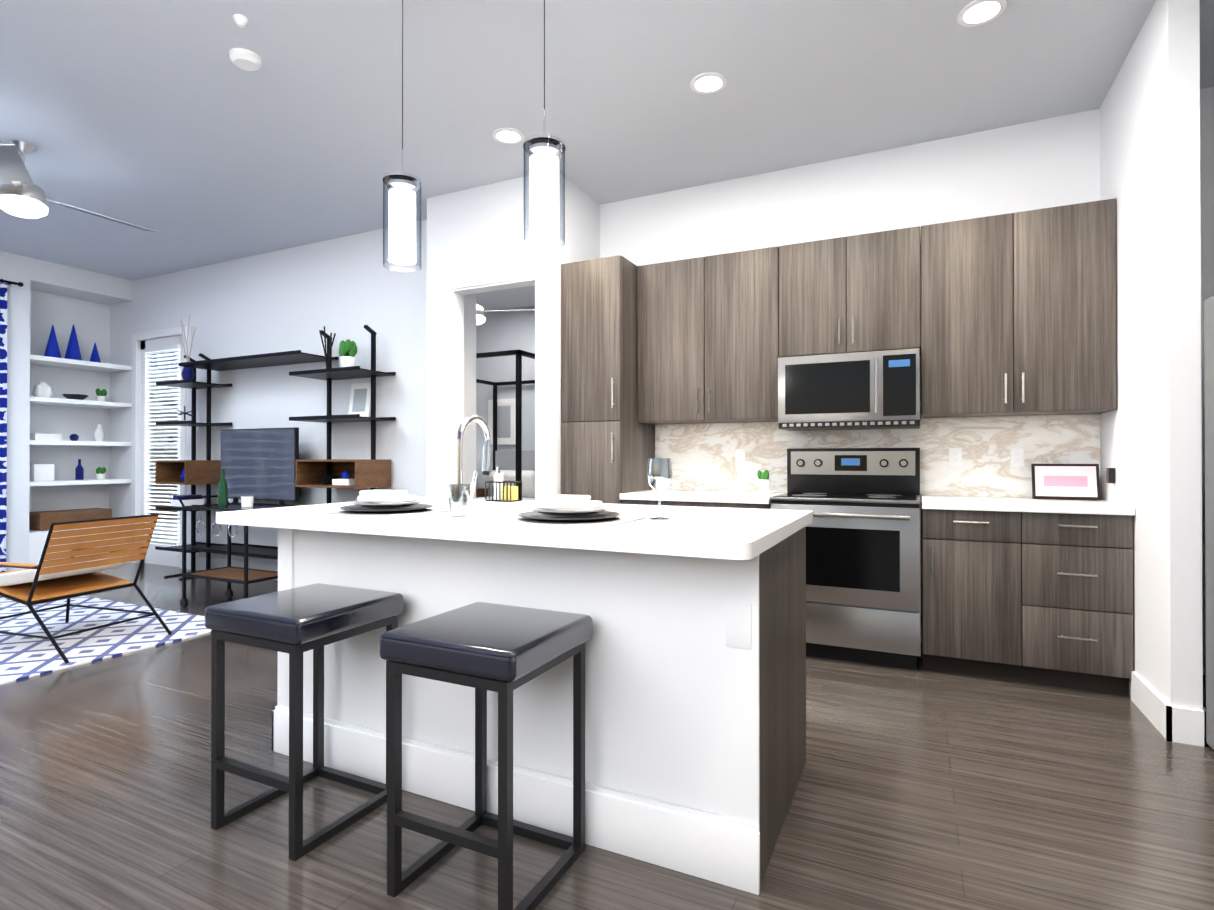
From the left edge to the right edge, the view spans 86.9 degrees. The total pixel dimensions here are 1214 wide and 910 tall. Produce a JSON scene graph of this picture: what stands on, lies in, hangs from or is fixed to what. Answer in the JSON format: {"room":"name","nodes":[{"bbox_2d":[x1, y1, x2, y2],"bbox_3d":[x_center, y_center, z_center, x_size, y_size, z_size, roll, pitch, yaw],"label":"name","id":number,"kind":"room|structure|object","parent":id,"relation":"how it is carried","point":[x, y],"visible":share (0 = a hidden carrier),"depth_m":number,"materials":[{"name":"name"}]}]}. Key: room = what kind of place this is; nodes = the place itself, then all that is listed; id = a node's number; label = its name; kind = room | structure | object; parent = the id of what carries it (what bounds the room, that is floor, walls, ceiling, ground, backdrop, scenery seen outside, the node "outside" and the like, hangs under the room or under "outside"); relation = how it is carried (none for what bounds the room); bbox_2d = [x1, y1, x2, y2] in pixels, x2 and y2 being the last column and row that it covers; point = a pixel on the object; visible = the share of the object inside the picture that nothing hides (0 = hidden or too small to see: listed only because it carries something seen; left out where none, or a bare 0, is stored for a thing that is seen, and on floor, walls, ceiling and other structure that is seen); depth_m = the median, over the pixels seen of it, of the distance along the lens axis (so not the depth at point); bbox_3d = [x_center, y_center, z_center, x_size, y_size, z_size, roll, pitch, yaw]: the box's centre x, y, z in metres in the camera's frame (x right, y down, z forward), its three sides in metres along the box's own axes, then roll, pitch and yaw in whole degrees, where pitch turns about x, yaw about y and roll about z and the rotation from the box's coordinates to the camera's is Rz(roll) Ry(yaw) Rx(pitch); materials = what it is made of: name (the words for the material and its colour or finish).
{"room":"kitchen","nodes":[
{"label":"kitchen","id":0,"kind":"room"},
{"bbox_2d":[0,251,30,562],"bbox_3d":[-5.997,-0.378,6.229,0.560,3.120,0.390,0,0,26],"label":"wall","id":1,"kind":"structure","parent":0,"point":[14,267],"depth_m":6.20,"materials":[{"name":"white paint"}]},
{"bbox_2d":[6,561,31,571],"bbox_3d":[-7.096,1.097,3.291,0.015,0.140,6.655,0,0,26],"label":"baseboard","id":2,"kind":"structure","parent":1,"relation":"attached to","point":[8,569],"depth_m":6.18,"materials":[{"name":"white"}]},
{"bbox_2d":[29,290,109,511],"bbox_3d":[-5.916,-0.375,6.912,0.110,3.120,0.910,0,0,26],"label":"wall","id":3,"kind":"structure","parent":0,"point":[89,320],"depth_m":6.95,"materials":[{"name":"white paint"}]},
{"bbox_2d":[30,258,132,304],"bbox_3d":[-5.664,-1.825,6.798,0.450,0.220,0.910,0,0,26],"label":"wall","id":4,"kind":"structure","parent":0,"point":[58,279],"depth_m":6.71,"materials":[{"name":"white paint"}]},
{"bbox_2d":[109,219,426,564],"bbox_3d":[-3.469,-0.378,6.300,5.050,3.120,0.120,0,0,26],"label":"wall","id":5,"kind":"structure","parent":0,"point":[345,288],"depth_m":5.97,"materials":[{"name":"white paint"}]},
{"bbox_2d":[140,335,180,566],"bbox_3d":[-4.789,-0.040,6.921,0.810,2.450,0.070,0,0,26],"label":"window blinds","id":6,"kind":"object","parent":5,"relation":"attached to","point":[157,365],"visible":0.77,"depth_m":6.95,"materials":[{"name":"white plastic"}]},
{"bbox_2d":[186,555,277,579],"bbox_3d":[-2.804,1.110,5.897,3.510,0.140,0.015,0,0,26],"label":"baseboard","id":7,"kind":"structure","parent":5,"relation":"attached to","point":[200,561],"depth_m":6.39,"materials":[{"name":"white"}]},
{"bbox_2d":[131,264,545,568],"bbox_3d":[-2.833,-0.083,5.731,5.520,2.525,0.348,0,0,26],"label":"trim","id":8,"kind":"structure","parent":5,"relation":"attached to","point":[455,291],"depth_m":4.74,"materials":[{"name":"white"}]},
{"bbox_2d":[439,193,451,497],"bbox_3d":[-1.177,-0.385,4.825,0.120,3.120,0.120,0,0,26],"label":"wall","id":9,"kind":"structure","parent":0,"point":[445,236],"depth_m":4.79,"materials":[{"name":"white paint"}]},
{"bbox_2d":[426,196,475,498],"bbox_3d":[-1.214,-0.384,5.026,0.120,3.120,0.450,0,0,26],"label":"wall","id":10,"kind":"structure","parent":0,"point":[432,465],"depth_m":4.84,"materials":[{"name":"white paint"}]},
{"bbox_2d":[452,175,536,278],"bbox_3d":[-0.790,-1.586,4.643,0.740,0.720,0.120,0,0,26],"label":"wall","id":11,"kind":"structure","parent":0,"point":[488,224],"depth_m":4.59,"materials":[{"name":"white paint"}]},
{"bbox_2d":[476,306,534,495],"bbox_3d":[-0.496,-0.369,8.139,5.200,3.120,0.120,0,0,26],"label":"wall","id":12,"kind":"structure","parent":0,"point":[496,331],"depth_m":8.49,"materials":[{"name":"grey paint"}]},
{"bbox_2d":[488,399,515,444],"bbox_3d":[-1.386,-0.437,8.481,0.440,0.600,0.037,0,0,26],"label":"framed picture","id":13,"kind":"object","parent":12,"relation":"attached to","point":[506,421],"visible":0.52,"depth_m":8.45,"materials":[{"name":"white"}]},
{"bbox_2d":[537,240,540,265],"bbox_3d":[-0.444,-0.387,4.470,0.030,3.120,0.120,0,0,26],"label":"wall","id":14,"kind":"structure","parent":0,"point":[539,253],"depth_m":4.42,"materials":[{"name":"white paint"}]},
{"bbox_2d":[541,172,599,494],"bbox_3d":[-0.254,-0.386,4.689,0.120,3.120,0.680,0,0,26],"label":"wall","id":15,"kind":"structure","parent":0,"point":[582,225],"depth_m":4.40,"materials":[{"name":"white paint"}]},
{"bbox_2d":[0,540,1213,909],"bbox_3d":[-1.762,1.219,3.678,12.600,0.100,12.200,0,0,26],"label":"floor","id":16,"kind":"structure","parent":0,"point":[920,788],"depth_m":2.09,"materials":[{"name":"brown wood"}]},
{"bbox_2d":[29,354,131,564],"bbox_3d":[-5.666,0.100,6.789,0.444,2.170,0.908,0,0,26],"label":"shelves","id":17,"kind":"object","parent":16,"relation":"on","point":[37,540],"visible":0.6,"depth_m":6.64,"materials":[{"name":"white wood"}]},
{"bbox_2d":[29,324,111,530],"bbox_3d":[-5.673,-0.311,6.773,0.280,2.149,0.672,0,0,26],"label":"decor","id":18,"kind":"object","parent":17,"relation":"on","point":[41,520],"visible":0.85,"depth_m":6.63,"materials":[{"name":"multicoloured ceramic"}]},
{"bbox_2d":[0,596,211,684],"bbox_3d":[-4.704,1.164,3.796,3.400,0.010,3.050,0,0,26],"label":"rug","id":19,"kind":"object","parent":16,"relation":"on","point":[22,657],"visible":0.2,"depth_m":4.19,"materials":[{"name":"fabric"}]},
{"bbox_2d":[0,514,171,662],"bbox_3d":[-3.360,0.770,3.987,0.975,0.776,0.644,0,0,18],"label":"lounge chair","id":20,"kind":"object","parent":19,"relation":"on","point":[49,580],"visible":1,"depth_m":3.87,"materials":[{"name":"brown wood"}]},
{"bbox_2d":[178,469,288,606],"bbox_3d":[-2.880,0.643,4.966,0.841,1.066,0.384,0,0,26],"label":"bar cart","id":21,"kind":"object","parent":16,"relation":"on","point":[229,574],"visible":0.77,"depth_m":4.94,"materials":[{"name":"black metal"}]},
{"bbox_2d":[155,325,395,579],"bbox_3d":[-3.089,0.053,5.809,2.720,2.253,0.390,0,0,26],"label":"etagere","id":22,"kind":"object","parent":16,"relation":"on","point":[373,473],"visible":0.71,"depth_m":5.70,"materials":[{"name":"black metal"}]},
{"bbox_2d":[177,406,192,419],"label":"figurine","id":23,"kind":"object","parent":22,"relation":"on","point":[185,413],"depth_m":6.22,"materials":[{"name":"silver metal"}]},
{"bbox_2d":[171,495,203,506],"label":"books","id":24,"kind":"object","parent":22,"relation":"on","point":[193,501],"depth_m":6.19,"materials":[{"name":"white paper"}]},
{"bbox_2d":[181,314,195,379],"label":"vase","id":25,"kind":"object","parent":22,"relation":"on","point":[187,373],"depth_m":6.23,"materials":[{"name":"blue ceramic"}]},
{"bbox_2d":[220,427,298,505],"bbox_3d":[-3.172,0.110,5.832,1.030,0.700,0.200,0,0,26],"label":"screen","id":26,"kind":"object","parent":22,"relation":"on","point":[259,464],"visible":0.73,"depth_m":5.78,"materials":[{"name":"black plastic"}]},
{"bbox_2d":[319,326,335,368],"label":"vase","id":27,"kind":"object","parent":22,"relation":"on","point":[330,345],"depth_m":5.41,"materials":[{"name":"black"}]},
{"bbox_2d":[315,470,354,484],"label":"decor","id":28,"kind":"object","parent":22,"relation":"on","point":[323,479],"depth_m":5.29,"materials":[{"name":"blue"}]},
{"bbox_2d":[339,339,356,366],"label":"potted plant","id":29,"kind":"object","parent":22,"relation":"on","point":[348,349],"depth_m":5.27,"materials":[{"name":"green plant"}]},
{"bbox_2d":[348,383,370,416],"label":"framed picture","id":30,"kind":"object","parent":22,"relation":"on","point":[360,399],"depth_m":5.50,"materials":[{"name":"white"}]},
{"bbox_2d":[205,583,403,860],"bbox_3d":[-0.975,0.816,2.093,0.430,0.691,0.430,0,0,26],"label":"stool","id":31,"kind":"object","parent":16,"relation":"on","point":[295,623],"visible":0.96,"depth_m":1.99,"materials":[{"name":"black leather"}]},
{"bbox_2d":[476,488,487,497],"bbox_3d":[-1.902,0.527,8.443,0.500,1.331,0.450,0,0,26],"label":"nightstand","id":32,"kind":"object","parent":16,"relation":"on","point":[480,492],"depth_m":8.42,"materials":[{"name":"brown wood"}]},
{"bbox_2d":[379,602,592,909],"bbox_3d":[-0.322,0.814,1.788,0.430,0.691,0.430,0,0,26],"label":"stool","id":33,"kind":"object","parent":16,"relation":"on","point":[503,651],"visible":1,"depth_m":1.68,"materials":[{"name":"black leather"}]},
{"bbox_2d":[476,350,534,500],"bbox_3d":[-1.148,0.112,7.191,1.750,2.150,2.050,0,0,26],"label":"bed","id":34,"kind":"object","parent":16,"relation":"on","point":[518,464],"visible":0.12,"depth_m":7.94,"materials":[{"name":"black metal"}]},
{"bbox_2d":[272,529,805,894],"bbox_3d":[-0.281,0.708,2.473,1.909,0.910,0.822,0,0,26],"label":"kitchen island","id":35,"kind":"object","parent":16,"relation":"on","point":[695,703],"depth_m":1.93,"materials":[{"name":"white paint"}]},
{"bbox_2d":[216,497,475,528],"bbox_3d":[-1.039,0.235,2.755,0.431,0.040,1.060,0,0,26],"label":"island countertop","id":36,"kind":"structure","parent":35,"relation":"on","point":[278,517],"depth_m":2.35,"materials":[{"name":"white stone"}]},
{"bbox_2d":[453,505,531,512],"bbox_3d":[-0.430,0.348,2.648,0.780,0.212,0.460,0,0,26],"label":"sink","id":37,"kind":"object","parent":36,"relation":"in","point":[471,506],"depth_m":2.92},
{"bbox_2d":[292,509,518,540],"bbox_3d":[-0.630,0.232,2.235,0.759,0.040,0.480,0,0,26],"label":"island countertop","id":38,"kind":"structure","parent":35,"relation":"on","point":[441,526],"depth_m":2.07,"materials":[{"name":"white stone"}]},
{"bbox_2d":[310,490,449,517],"bbox_3d":[-0.825,0.173,2.405,0.420,0.078,0.335,0,0,26],"label":"place setting","id":39,"kind":"object","parent":38,"relation":"on","point":[390,503],"visible":1,"depth_m":2.36,"materials":[{"name":"grey ceramic"}]},
{"bbox_2d":[449,484,469,516],"bbox_3d":[-0.509,0.156,2.210,0.072,0.110,0.072,0,0,26],"label":"tumbler","id":40,"kind":"object","parent":38,"relation":"on","point":[466,498],"visible":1,"depth_m":2.19,"materials":[{"name":"clear glass"}]},
{"bbox_2d":[453,415,490,512],"bbox_3d":[-0.491,0.029,2.442,0.114,0.366,0.215,0,0,26],"label":"faucet","id":41,"kind":"object","parent":38,"relation":"on","point":[486,459],"visible":0.88,"depth_m":2.39,"materials":[{"name":"silver metal"}]},
{"bbox_2d":[470,499,611,508],"bbox_3d":[-0.303,0.235,2.910,0.759,0.040,0.140,0,0,26],"label":"island countertop","id":42,"kind":"structure","parent":35,"relation":"on","point":[518,504],"depth_m":2.91,"materials":[{"name":"white stone"}]},
{"bbox_2d":[485,467,521,501],"bbox_3d":[-0.483,0.136,2.997,0.147,0.159,0.097,0,0,26],"label":"sink caddy","id":43,"kind":"object","parent":42,"relation":"on","point":[504,493],"visible":1,"depth_m":2.97,"materials":[{"name":"grey metal"}]},
{"bbox_2d":[468,505,812,560],"bbox_3d":[0.201,0.232,2.155,0.805,0.040,1.060,0,0,26],"label":"island countertop","id":44,"kind":"structure","parent":35,"relation":"on","point":[706,533],"depth_m":1.79,"materials":[{"name":"white stone"}]},
{"bbox_2d":[485,494,644,527],"bbox_3d":[-0.124,0.171,2.087,0.420,0.078,0.335,0,0,26],"label":"place setting","id":45,"kind":"object","parent":44,"relation":"on","point":[571,510],"visible":1,"depth_m":2.04,"materials":[{"name":"grey ceramic"}]},
{"bbox_2d":[647,458,671,519],"bbox_3d":[0.173,0.111,2.103,0.084,0.200,0.084,0,0,26],"label":"wine glass","id":46,"kind":"object","parent":44,"relation":"on","point":[651,476],"visible":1,"depth_m":2.08,"materials":[{"name":"clear glass"}]},
{"bbox_2d":[561,255,656,503],"bbox_3d":[0.020,-0.071,4.587,0.451,2.490,0.618,0,0,26],"label":"tall cabinet","id":47,"kind":"object","parent":16,"relation":"on","point":[606,452],"depth_m":4.32,"materials":[{"name":"brown wood"}]},
{"bbox_2d":[617,499,770,508],"bbox_3d":[0.661,0.732,4.273,0.965,0.880,0.618,0,0,26],"label":"base cabinet","id":48,"kind":"object","parent":16,"relation":"on","point":[619,501],"depth_m":3.95,"materials":[{"name":"brown wood"}]},
{"bbox_2d":[617,487,786,502],"bbox_3d":[0.656,0.272,4.264,0.966,0.040,0.643,0,0,26],"label":"countertop","id":49,"kind":"structure","parent":48,"relation":"on","point":[649,496],"depth_m":4.05,"materials":[{"name":"white stone"}]},
{"bbox_2d":[752,470,775,493],"bbox_3d":[1.039,0.174,4.238,0.160,0.153,0.160,0,0,26],"label":"potted plant","id":50,"kind":"object","parent":49,"relation":"on","point":[764,481],"visible":1,"depth_m":4.21,"materials":[{"name":"white ceramic"}]},
{"bbox_2d":[770,448,920,669],"bbox_3d":[1.432,0.562,3.831,0.792,1.215,0.687,0,0,26],"label":"range","id":51,"kind":"object","parent":16,"relation":"on","point":[863,587],"visible":0.92,"depth_m":3.58,"materials":[{"name":"silver metal"}]},
{"bbox_2d":[922,511,1024,680],"bbox_3d":[2.027,0.729,3.612,0.450,0.880,0.618,0,0,26],"label":"base cabinet","id":52,"kind":"object","parent":16,"relation":"on","point":[973,562],"depth_m":3.33,"materials":[{"name":"brown wood"}]},
{"bbox_2d":[1025,511,1134,694],"bbox_3d":[2.432,0.728,3.416,0.450,0.880,0.618,0,0,26],"label":"base cabinet","id":53,"kind":"object","parent":16,"relation":"on","point":[1027,587],"depth_m":3.14,"materials":[{"name":"brown wood"}]},
{"bbox_2d":[921,495,1134,514],"bbox_3d":[2.224,0.268,3.505,0.903,0.040,0.643,0,0,26],"label":"countertop","id":54,"kind":"structure","parent":53,"relation":"on","point":[934,502],"depth_m":3.29,"materials":[{"name":"white stone"}]},
{"bbox_2d":[1031,464,1100,499],"bbox_3d":[2.552,0.148,3.576,0.310,0.198,0.102,0,0,26],"label":"framed picture","id":55,"kind":"object","parent":54,"relation":"on","point":[1068,481],"visible":0.98,"depth_m":3.55,"materials":[{"name":"white paper"}]},
{"bbox_2d":[1204,295,1213,749],"bbox_3d":[2.618,0.271,1.985,0.916,1.780,0.820,0,0,26],"label":"fridge","id":56,"kind":"object","parent":16,"relation":"on","point":[1209,419],"visible":1,"depth_m":2.52,"materials":[{"name":"grey metal"}]},
{"bbox_2d":[0,0,1213,310],"bbox_3d":[-1.762,-2.001,3.694,12.600,0.100,12.200,0,0,26],"label":"ceiling","id":57,"kind":"structure","parent":0,"point":[178,132],"depth_m":3.49,"materials":[{"name":"white paint"}]},
{"bbox_2d":[0,140,156,231],"bbox_3d":[-3.609,-1.726,4.169,1.375,0.444,1.191,0,0,26],"label":"room ceiling fan","id":58,"kind":"object","parent":57,"relation":"hanging from","point":[22,194],"visible":1,"depth_m":3.94,"materials":[{"name":"silver metal"}]},
{"bbox_2d":[233,14,247,27],"bbox_3d":[-1.618,-1.935,2.823,0.085,0.040,0.070,0,0,26],"label":"smoke detector","id":59,"kind":"object","parent":57,"relation":"attached to","point":[240,20],"depth_m":2.85,"materials":[{"name":"white plastic"}]},
{"bbox_2d":[229,48,261,70],"bbox_3d":[-1.750,-1.933,3.099,0.174,0.040,0.157,0,0,26],"label":"smoke detector","id":60,"kind":"object","parent":57,"relation":"attached to","point":[245,59],"depth_m":3.11,"materials":[{"name":"white plastic"}]},
{"bbox_2d":[382,0,421,270],"bbox_3d":[-0.841,-1.363,2.634,0.156,1.184,0.156,0,0,26],"label":"pendant light","id":61,"kind":"object","parent":57,"relation":"hanging from","point":[403,187],"visible":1,"depth_m":2.59,"materials":[{"name":"white glass"}]},
{"bbox_2d":[476,304,532,324],"bbox_3d":[-1.445,-1.677,6.880,1.217,0.514,1.162,0,0,26],"label":"ceiling fan","id":62,"kind":"object","parent":57,"relation":"hanging from","point":[480,317],"visible":0.31,"depth_m":6.91,"materials":[{"name":"silver metal"}]},
{"bbox_2d":[493,128,523,143],"bbox_3d":[-0.602,-1.945,3.910,0.190,0.008,0.190,0,0,26],"label":"recessed light","id":63,"kind":"object","parent":57,"relation":"in","point":[508,136],"visible":1,"depth_m":3.90,"materials":[{"name":"white plastic"}]},
{"bbox_2d":[523,0,565,248],"bbox_3d":[-0.228,-1.365,2.337,0.156,1.184,0.156,0,0,26],"label":"pendant light","id":64,"kind":"object","parent":57,"relation":"hanging from","point":[544,151],"visible":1,"depth_m":2.29,"materials":[{"name":"white glass"}]},
{"bbox_2d":[690,72,726,93],"bbox_3d":[0.532,-1.948,3.361,0.190,0.008,0.190,0,0,26],"label":"recessed light","id":65,"kind":"object","parent":57,"relation":"in","point":[709,83],"visible":1,"depth_m":3.35,"materials":[{"name":"white plastic"}]},
{"bbox_2d":[957,0,1006,26],"bbox_3d":[1.648,-1.951,2.821,0.190,0.008,0.190,0,0,26],"label":"recessed light","id":66,"kind":"object","parent":57,"relation":"in","point":[976,13],"visible":1,"depth_m":2.82,"materials":[{"name":"white plastic"}]},
{"bbox_2d":[600,87,1213,674],"bbox_3d":[1.864,-0.389,4.108,4.440,3.120,0.120,0,0,26],"label":"wall","id":67,"kind":"structure","parent":0,"point":[1044,163],"depth_m":4.05,"materials":[{"name":"white paint"}]},
{"bbox_2d":[637,246,780,424],"bbox_3d":[0.720,-0.772,4.402,0.967,1.090,0.348,0,0,26],"label":"upper cabinet","id":68,"kind":"object","parent":67,"relation":"attached to","point":[709,327],"depth_m":4.23,"materials":[{"name":"brown wood"}]},
{"bbox_2d":[781,225,924,356],"bbox_3d":[1.518,-0.967,4.017,0.802,0.705,0.348,0,0,26],"label":"upper cabinet","id":69,"kind":"object","parent":67,"relation":"attached to","point":[862,292],"depth_m":3.84,"materials":[{"name":"brown wood"}]},
{"bbox_2d":[778,348,919,430],"bbox_3d":[1.493,-0.384,3.961,0.792,0.440,0.439,0,0,26],"label":"microwave","id":70,"kind":"object","parent":69,"relation":"attached to","point":[863,390],"visible":1,"depth_m":3.79,"materials":[{"name":"silver metal"}]},
{"bbox_2d":[920,198,1116,417],"bbox_3d":[2.288,-0.776,3.643,0.903,1.090,0.348,0,0,26],"label":"upper cabinet","id":71,"kind":"object","parent":67,"relation":"attached to","point":[1011,314],"depth_m":3.47,"materials":[{"name":"brown wood"}]},
{"bbox_2d":[1100,0,1202,709],"bbox_3d":[2.582,-0.394,3.089,0.100,3.120,1.090,0,0,26],"label":"wall","id":72,"kind":"structure","parent":0,"point":[1151,440],"depth_m":2.71,"materials":[{"name":"white paint"}]},
{"bbox_2d":[1106,468,1114,482],"bbox_3d":[2.640,0.108,3.358,0.029,0.080,0.050,0,0,26],"label":"charger","id":73,"kind":"object","parent":72,"relation":"attached to","point":[1110,475],"visible":0.98,"depth_m":3.34,"materials":[{"name":"black plastic"}]},
{"bbox_2d":[1131,670,1185,743],"bbox_3d":[2.408,1.095,2.821,0.045,0.140,0.500,0,0,26],"label":"baseboard","id":74,"kind":"structure","parent":72,"relation":"attached to","point":[1173,723],"depth_m":2.70,"materials":[{"name":"white"}]},
{"bbox_3d":[-6.528,-1.709,5.138,0.560,0.470,2.050,0,0,26],"label":"wall","id":75,"kind":"structure","parent":0,"visible":0},
{"bbox_2d":[0,279,23,286],"bbox_3d":[-6.206,-1.644,5.038,0.105,0.044,2.551,0,0,26],"label":"curtain rod","id":76,"kind":"object","parent":75,"relation":"attached to","point":[20,284],"visible":1,"depth_m":6.10,"materials":[{"name":"black metal"}]},
{"bbox_2d":[0,283,6,572],"bbox_3d":[-5.976,-0.237,5.435,0.085,2.770,1.380,0,0,26],"label":"panel","id":77,"kind":"object","parent":76,"relation":"hanging from","point":[3,397],"visible":0.94,"depth_m":6.05,"materials":[{"name":"blue fabric"}]},
{"label":"outside","id":78,"kind":"structure","parent":0,"visible":0},
{"bbox_2d":[177,350,179,544],"bbox_3d":[-4.543,-0.137,7.430,1.410,2.650,0.020,0,0,26],"label":"door frame","id":79,"kind":"object","parent":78,"point":[179,453],"depth_m":7.71,"materials":[{"name":"white"}]}
]}

